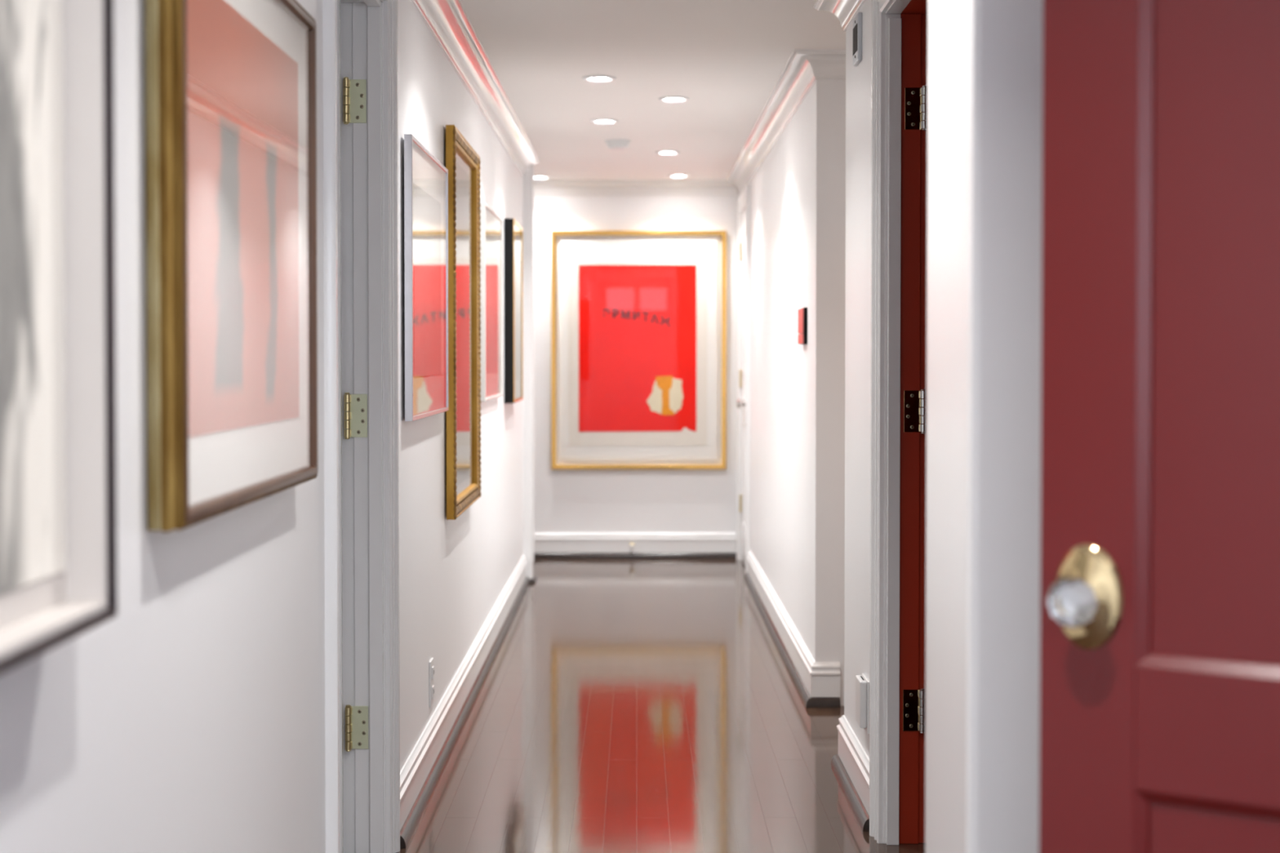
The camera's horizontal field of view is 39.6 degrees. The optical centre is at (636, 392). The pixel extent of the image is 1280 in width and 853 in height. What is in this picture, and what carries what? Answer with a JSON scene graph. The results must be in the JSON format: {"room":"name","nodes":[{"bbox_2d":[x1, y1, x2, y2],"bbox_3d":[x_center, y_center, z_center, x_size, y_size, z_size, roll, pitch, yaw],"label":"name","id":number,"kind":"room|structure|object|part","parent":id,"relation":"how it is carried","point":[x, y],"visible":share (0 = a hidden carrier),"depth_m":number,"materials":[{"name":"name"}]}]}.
{"room":"hallway","nodes":[
{"label":"hallway","id":0,"kind":"room"},
{"bbox_2d":[0,0,524,852],"bbox_3d":[-0.653,0.021,3.201,0.115,2.225,12.400,0,1,0],"label":"wall","id":1,"kind":"structure","parent":0,"point":[191,718],"depth_m":2.60,"materials":[{"name":"paint"}]},
{"bbox_2d":[0,0,117,674],"bbox_3d":[-0.559,-0.197,1.386,0.066,0.865,0.820,0,1,0],"label":"framed picture","id":2,"kind":"object","parent":1,"relation":"attached to","point":[59,562],"visible":1,"depth_m":1.74,"materials":[{"name":"brown wood"}]},
{"bbox_2d":[0,0,66,595],"bbox_3d":[-0.572,-0.197,1.398,0.001,0.765,0.744,0,1,0],"label":"artwork","id":3,"kind":"object","parent":2,"relation":"attached to","point":[33,33],"depth_m":1.68},
{"bbox_2d":[144,0,318,532],"bbox_3d":[-0.570,-0.236,2.602,0.046,0.793,0.912,0,1,0],"label":"framed print","id":4,"kind":"object","parent":1,"relation":"attached to","point":[231,85],"visible":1,"depth_m":2.44,"materials":[{"name":"red paper"}]},
{"bbox_2d":[186,0,267,437],"bbox_3d":[-0.562,-0.244,2.588,0.001,0.586,0.725,0,1,0],"label":"artwork","id":5,"kind":"object","parent":4,"relation":"attached to","point":[227,45],"depth_m":2.44},
{"bbox_3d":[-0.554,-0.236,2.602,0.001,0.746,0.865,0,1,0],"label":"glass","id":6,"kind":"part","parent":4,"relation":"part of","materials":[{"name":"clear glass"}]},
{"bbox_2d":[337,0,368,852],"bbox_3d":[-1.035,0.097,4.122,0.811,2.018,0.068,0,1,-7],"label":"door","id":7,"kind":"structure","parent":1,"relation":"in","point":[354,91],"depth_m":4.17,"materials":[{"name":"paint"}]},
{"bbox_2d":[322,0,399,852],"bbox_3d":[-0.585,0.060,3.842,0.023,2.120,0.900,0,1,0],"label":"trim","id":8,"kind":"structure","parent":1,"relation":"attached to","point":[390,44],"depth_m":4.19,"materials":[{"name":"paint"}]},
{"bbox_2d":[340,0,386,852],"bbox_3d":[-0.655,0.095,3.843,0.119,2.050,0.760,0,1,0],"label":"trim","id":9,"kind":"structure","parent":1,"relation":"attached to","point":[362,21],"depth_m":4.20,"materials":[{"name":"paint"}]},
{"bbox_2d":[404,133,448,421],"bbox_3d":[-0.579,-0.299,4.940,0.020,0.728,0.861,0,1,0],"label":"framed print","id":10,"kind":"object","parent":1,"relation":"attached to","point":[425,178],"visible":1,"depth_m":4.78,"materials":[{"name":"silver metal"}]},
{"bbox_2d":[428,657,434,707],"bbox_3d":[-0.591,0.838,5.134,0.010,0.132,0.070,0,1,0],"label":"wall outlet","id":11,"kind":"object","parent":1,"relation":"attached to","point":[431,668],"visible":1,"depth_m":5.11,"materials":[{"name":"white plastic"}]},
{"bbox_2d":[431,666,434,679],"bbox_3d":[-0.588,0.810,5.133,0.004,0.036,0.032,0,1,0],"label":"socket","id":12,"kind":"object","parent":11,"relation":"attached to","point":[433,667],"depth_m":5.12,"materials":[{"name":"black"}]},
{"bbox_2d":[431,684,434,699],"bbox_3d":[-0.588,0.866,5.134,0.004,0.036,0.032,0,1,0],"label":"socket","id":13,"kind":"object","parent":11,"relation":"attached to","point":[433,686],"depth_m":5.12,"materials":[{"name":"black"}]},
{"bbox_2d":[445,124,481,519],"bbox_3d":[-0.574,-0.225,5.930,0.033,1.221,0.873,0,1,0],"label":"framed picture","id":14,"kind":"object","parent":1,"relation":"attached to","point":[463,162],"visible":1,"depth_m":5.92,"materials":[{"name":"gold glass"}]},
{"bbox_3d":[-0.578,-0.225,5.930,0.001,1.119,0.765,0,1,0],"label":"glass","id":15,"kind":"part","parent":14,"relation":"part of","materials":[{"name":"clear glass"}]},
{"bbox_2d":[400,554,527,831],"bbox_3d":[-0.586,0.982,6.857,0.020,0.150,5.040,0,1,0],"label":"baseboard","id":16,"kind":"structure","parent":1,"relation":"attached to","point":[414,773],"depth_m":5.60,"materials":[{"name":"paint"}]},
{"bbox_2d":[400,576,529,848],"bbox_3d":[-0.571,1.040,6.853,0.019,0.033,5.060,0,1,0],"label":"trim","id":17,"kind":"structure","parent":1,"relation":"attached to","point":[421,801],"depth_m":5.53,"materials":[{"name":"wood"}]},
{"bbox_2d":[411,0,539,177],"bbox_3d":[-0.553,-1.048,3.179,0.085,0.088,12.400,0,1,0],"label":"trim","id":18,"kind":"structure","parent":1,"relation":"attached to","point":[447,20],"depth_m":6.17,"materials":[{"name":"paint"}]},
{"bbox_2d":[480,201,502,401],"bbox_3d":[-0.584,-0.354,7.179,0.019,0.757,0.870,0,1,0],"label":"framed print","id":19,"kind":"object","parent":1,"relation":"attached to","point":[491,224],"visible":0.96,"depth_m":7.09,"materials":[{"name":"clear glass"}]},
{"bbox_3d":[-0.578,-0.354,7.179,0.001,0.739,0.852,0,1,0],"label":"glass","id":20,"kind":"part","parent":19,"relation":"part of","materials":[{"name":"clear glass"}]},
{"bbox_2d":[504,217,523,403],"bbox_3d":[-0.572,-0.373,8.289,0.043,0.830,0.610,0,1,0],"label":"framed picture","id":21,"kind":"object","parent":1,"relation":"attached to","point":[513,310],"visible":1,"depth_m":7.99,"materials":[{"name":"black paint"}]},
{"bbox_3d":[-0.554,-0.373,8.289,0.001,0.816,0.596,0,1,0],"label":"glass","id":22,"kind":"part","parent":21,"relation":"part of","materials":[{"name":"clear glass"}]},
{"bbox_2d":[529,575,537,582],"bbox_3d":[-0.565,0.993,9.443,0.063,0.020,0.159,0,1,0],"label":"trim","id":23,"kind":"structure","parent":1,"relation":"attached to","point":[534,579],"depth_m":9.38,"materials":[{"name":"wood"}]},
{"bbox_2d":[533,195,738,533],"bbox_3d":[-0.550,-0.134,10.559,5.100,2.225,0.120,0,1,0],"label":"wall","id":24,"kind":"structure","parent":0,"point":[566,500],"depth_m":10.51,"materials":[{"name":"paint"}]},
{"bbox_2d":[629,542,634,548],"bbox_3d":[-0.028,0.903,10.461,0.028,0.028,0.088,0,1,0],"label":"door stop","id":25,"kind":"object","parent":24,"relation":"attached to","point":[632,544],"visible":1,"depth_m":10.42,"materials":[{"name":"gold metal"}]},
{"bbox_2d":[533,533,736,552],"bbox_3d":[-0.805,0.905,10.511,2.790,0.150,0.020,0,1,0],"label":"baseboard","id":26,"kind":"structure","parent":24,"relation":"attached to","point":[543,542],"depth_m":10.50,"materials":[{"name":"paint"}]},
{"bbox_2d":[533,552,736,558],"bbox_3d":[-0.805,0.964,10.497,2.790,0.033,0.019,0,1,0],"label":"trim","id":27,"kind":"structure","parent":24,"relation":"attached to","point":[536,555],"depth_m":10.49,"materials":[{"name":"wood"}]},
{"bbox_2d":[533,179,739,195],"bbox_3d":[-0.794,-1.200,10.435,2.811,0.088,0.085,0,1,0],"label":"trim","id":28,"kind":"structure","parent":24,"relation":"attached to","point":[541,187],"depth_m":10.46,"materials":[{"name":"paint"}]},
{"bbox_2d":[551,230,726,469],"bbox_3d":[0.013,-0.249,10.475,1.031,1.406,0.036,0,1,0],"label":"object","id":29,"kind":"object","parent":24,"relation":"attached to","point":[638,317],"visible":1,"depth_m":10.48,"materials":[{"name":"red paper"}]},
{"bbox_2d":[578,264,696,431],"bbox_3d":[0.005,-0.260,10.480,0.693,0.984,0.002,0,1,0],"label":"artwork","id":30,"kind":"object","parent":29,"relation":"attached to","point":[637,322],"depth_m":10.48,"materials":[{"name":"red paper"}]},
{"bbox_2d":[459,0,845,179],"bbox_3d":[0.000,-1.133,3.727,6.400,0.060,13.900,0,1,0],"label":"ceiling","id":31,"kind":"structure","parent":0,"point":[728,57],"depth_m":6.38,"materials":[{"name":"paint"}]},
{"bbox_2d":[533,175,551,178],"bbox_3d":[-0.555,-1.241,10.216,0.126,0.020,0.126,0,1,0],"label":"recessed light","id":32,"kind":"object","parent":31,"relation":"in","point":[535,176],"visible":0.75,"depth_m":10.20,"materials":[{"name":"white plastic"}]},
{"bbox_2d":[582,75,616,82],"bbox_3d":[-0.137,-1.165,6.567,0.126,0.020,0.126,0,1,0],"label":"recessed light","id":33,"kind":"object","parent":31,"relation":"in","point":[597,78],"visible":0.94,"depth_m":6.56,"materials":[{"name":"white plastic"}]},
{"bbox_2d":[590,118,618,124],"bbox_3d":[-0.140,-1.190,7.767,0.126,0.020,0.126,0,1,0],"label":"recessed light","id":34,"kind":"object","parent":31,"relation":"in","point":[604,121],"visible":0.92,"depth_m":7.77,"materials":[{"name":"white plastic"}]},
{"bbox_2d":[604,138,631,150],"bbox_3d":[-0.090,-1.182,8.497,0.124,0.043,0.124,0,1,0],"label":"smoke detector","id":35,"kind":"object","parent":31,"relation":"attached to","point":[616,144],"visible":1,"depth_m":8.46,"materials":[{"name":"white plastic"}]},
{"bbox_2d":[655,151,679,155],"bbox_3d":[0.157,-1.215,8.966,0.126,0.020,0.126,0,1,0],"label":"recessed light","id":36,"kind":"object","parent":31,"relation":"in","point":[664,153],"visible":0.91,"depth_m":8.95,"materials":[{"name":"white plastic"}]},
{"bbox_2d":[658,96,689,102],"bbox_3d":[0.150,-1.176,7.097,0.126,0.020,0.126,0,1,0],"label":"recessed light","id":37,"kind":"object","parent":31,"relation":"in","point":[666,99],"visible":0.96,"depth_m":7.09,"materials":[{"name":"white plastic"}]},
{"bbox_2d":[667,174,689,177],"bbox_3d":[0.240,-1.240,10.136,0.126,0.020,0.126,0,1,0],"label":"recessed light","id":38,"kind":"object","parent":31,"relation":"in","point":[668,175],"visible":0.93,"depth_m":10.14,"materials":[{"name":"white plastic"}]},
{"bbox_2d":[395,558,924,852],"bbox_3d":[0.000,1.151,3.775,6.400,0.060,13.900,0,1,0],"label":"floor","id":39,"kind":"structure","parent":0,"point":[624,705],"depth_m":5.61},
{"bbox_2d":[1039,0,1279,852],"bbox_3d":[0.760,0.144,1.766,0.760,2.014,0.107,1,1,33],"label":"door","id":40,"kind":"structure","parent":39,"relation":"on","point":[1160,584],"depth_m":1.92,"materials":[{"name":"red paint"}]},
{"bbox_3d":[0.469,0.226,1.915,0.055,0.052,0.036,1,1,33],"label":"crystal knob","id":41,"kind":"part","parent":40,"relation":"part of","materials":[{"name":"white"}]},
{"bbox_3d":[0.780,0.697,1.808,0.544,0.522,0.034,1,1,33],"label":"panel","id":42,"kind":"part","parent":40,"relation":"part of","materials":[{"name":"red paint"}]},
{"bbox_3d":[0.780,-0.221,1.789,0.544,1.042,0.034,1,1,33],"label":"panel","id":43,"kind":"part","parent":40,"relation":"part of","materials":[{"name":"red paint"}]},
{"bbox_2d":[748,0,871,758],"bbox_3d":[1.452,-0.049,6.520,1.695,2.225,7.960,0,1,0],"label":"wall","id":44,"kind":"structure","parent":0,"point":[797,193],"depth_m":6.08,"materials":[{"name":"paint"}]},
{"bbox_2d":[737,208,746,564],"bbox_3d":[0.600,-0.029,10.030,0.097,2.014,0.728,0,1,0],"label":"door","id":45,"kind":"structure","parent":44,"relation":"in","point":[740,403],"depth_m":10.26,"materials":[{"name":"paint"}]},
{"bbox_3d":[0.582,0.062,9.722,0.062,0.060,0.060,0,1,0],"label":"knob","id":46,"kind":"part","parent":45,"relation":"part of","materials":[{"name":"silver metal"}]},
{"bbox_3d":[0.630,0.476,10.032,0.034,0.580,0.496,0,1,0],"label":"panel","id":47,"kind":"part","parent":45,"relation":"part of","materials":[{"name":"paint"}]},
{"bbox_3d":[0.630,-0.434,10.013,0.034,0.960,0.496,0,1,0],"label":"panel","id":48,"kind":"part","parent":45,"relation":"part of","materials":[{"name":"paint"}]},
{"bbox_2d":[736,183,750,573],"bbox_3d":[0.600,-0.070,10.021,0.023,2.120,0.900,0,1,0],"label":"trim","id":49,"kind":"structure","parent":44,"relation":"attached to","point":[744,199],"depth_m":9.59,"materials":[{"name":"paint"}]},
{"bbox_2d":[726,48,845,195],"bbox_3d":[1.363,-1.153,8.215,1.674,0.088,4.525,0,1,0],"label":"trim","id":50,"kind":"structure","parent":44,"relation":"attached to","point":[803,67],"depth_m":6.86,"materials":[{"name":"paint"}]},
{"bbox_2d":[743,572,840,707],"bbox_3d":[0.635,1.020,7.808,0.118,0.033,3.520,0,1,0],"label":"trim","id":51,"kind":"structure","parent":44,"relation":"attached to","point":[809,702],"depth_m":6.78,"materials":[{"name":"wood"}]},
{"bbox_2d":[746,550,839,697],"bbox_3d":[0.642,0.962,7.814,0.103,0.150,3.505,0,1,0],"label":"baseboard","id":52,"kind":"structure","parent":44,"relation":"attached to","point":[820,679],"depth_m":6.66,"materials":[{"name":"paint"}]},
{"bbox_2d":[797,307,807,344],"bbox_3d":[0.602,-0.240,6.446,0.019,0.132,0.170,0,1,0],"label":"keypad","id":53,"kind":"object","parent":44,"relation":"attached to","point":[802,313],"visible":1,"depth_m":6.37,"materials":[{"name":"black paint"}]},
{"bbox_2d":[813,0,865,31],"bbox_3d":[1.360,-1.062,3.871,1.680,0.088,2.705,0,1,0],"label":"trim","id":54,"kind":"structure","parent":44,"relation":"attached to","point":[846,11],"depth_m":5.05,"materials":[{"name":"paint"}]},
{"bbox_2d":[831,754,869,831],"bbox_3d":[0.787,1.082,4.849,0.435,0.033,0.739,0,1,0],"label":"trim","id":55,"kind":"structure","parent":44,"relation":"attached to","point":[853,797],"depth_m":4.78,"materials":[{"name":"wood"}]},
{"bbox_2d":[836,715,869,815],"bbox_3d":[0.795,1.024,4.840,0.420,0.150,0.724,0,1,0],"label":"baseboard","id":56,"kind":"structure","parent":44,"relation":"attached to","point":[852,755],"depth_m":4.82,"materials":[{"name":"paint"}]},
{"bbox_2d":[853,12,862,66],"bbox_3d":[0.598,-0.957,4.821,0.014,0.128,0.110,0,1,0],"label":"door chime","id":57,"kind":"object","parent":44,"relation":"attached to","point":[857,21],"visible":1,"depth_m":4.77,"materials":[{"name":"grey plastic"}]},
{"bbox_2d":[853,23,857,55],"bbox_3d":[0.592,-0.957,4.821,0.002,0.072,0.090,0,1,0],"label":"grille","id":58,"kind":"object","parent":57,"relation":"attached to","point":[855,25],"depth_m":4.81,"materials":[{"name":"black metal"}]},
{"bbox_2d":[855,673,869,733],"bbox_3d":[0.593,0.817,4.673,0.024,0.136,0.120,0,1,0],"label":"night light","id":59,"kind":"object","parent":44,"relation":"attached to","point":[862,683],"visible":0.98,"depth_m":4.62,"materials":[{"name":"white plastic"}]},
{"bbox_3d":[0.602,0.817,4.673,0.006,0.136,0.120,0,1,0],"label":"wall plate","id":60,"kind":"part","parent":59,"relation":"part of","materials":[{"name":"white plastic"}]},
{"bbox_2d":[869,0,893,844],"bbox_3d":[0.594,0.057,3.962,0.023,2.120,0.940,0,1,0],"label":"trim","id":61,"kind":"structure","parent":44,"relation":"attached to","point":[879,7],"depth_m":4.37,"materials":[{"name":"paint"}]},
{"bbox_2d":[883,0,928,845],"bbox_3d":[0.670,0.092,3.963,0.130,2.050,0.800,0,1,0],"label":"trim","id":62,"kind":"structure","parent":44,"relation":"attached to","point":[906,21],"depth_m":4.34,"materials":[{"name":"paint"}]},
{"bbox_2d":[902,84,927,733],"bbox_3d":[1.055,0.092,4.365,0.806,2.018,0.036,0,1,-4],"label":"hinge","id":63,"kind":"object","parent":44,"relation":"in","point":[915,98],"depth_m":4.34,"materials":[{"name":"black metal"}]},
{"bbox_2d":[924,0,1043,852],"bbox_3d":[1.006,0.038,2.371,1.188,2.225,0.340,0,1,0],"label":"wall partition","id":64,"kind":"structure","parent":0,"point":[984,321],"depth_m":2.21,"materials":[{"name":"paint"}]},
{"bbox_3d":[-1.506,-0.120,9.895,1.589,2.225,1.210,0,1,0],"label":"wall","id":65,"kind":"structure","parent":0,"visible":0},
{"bbox_2d":[523,164,533,578],"bbox_3d":[-0.633,-0.110,9.430,0.175,2.224,0.140,0,1,0],"label":"trim","id":66,"kind":"structure","parent":65,"relation":"attached to","point":[528,179],"depth_m":9.36,"materials":[{"name":"paint"}]}
]}

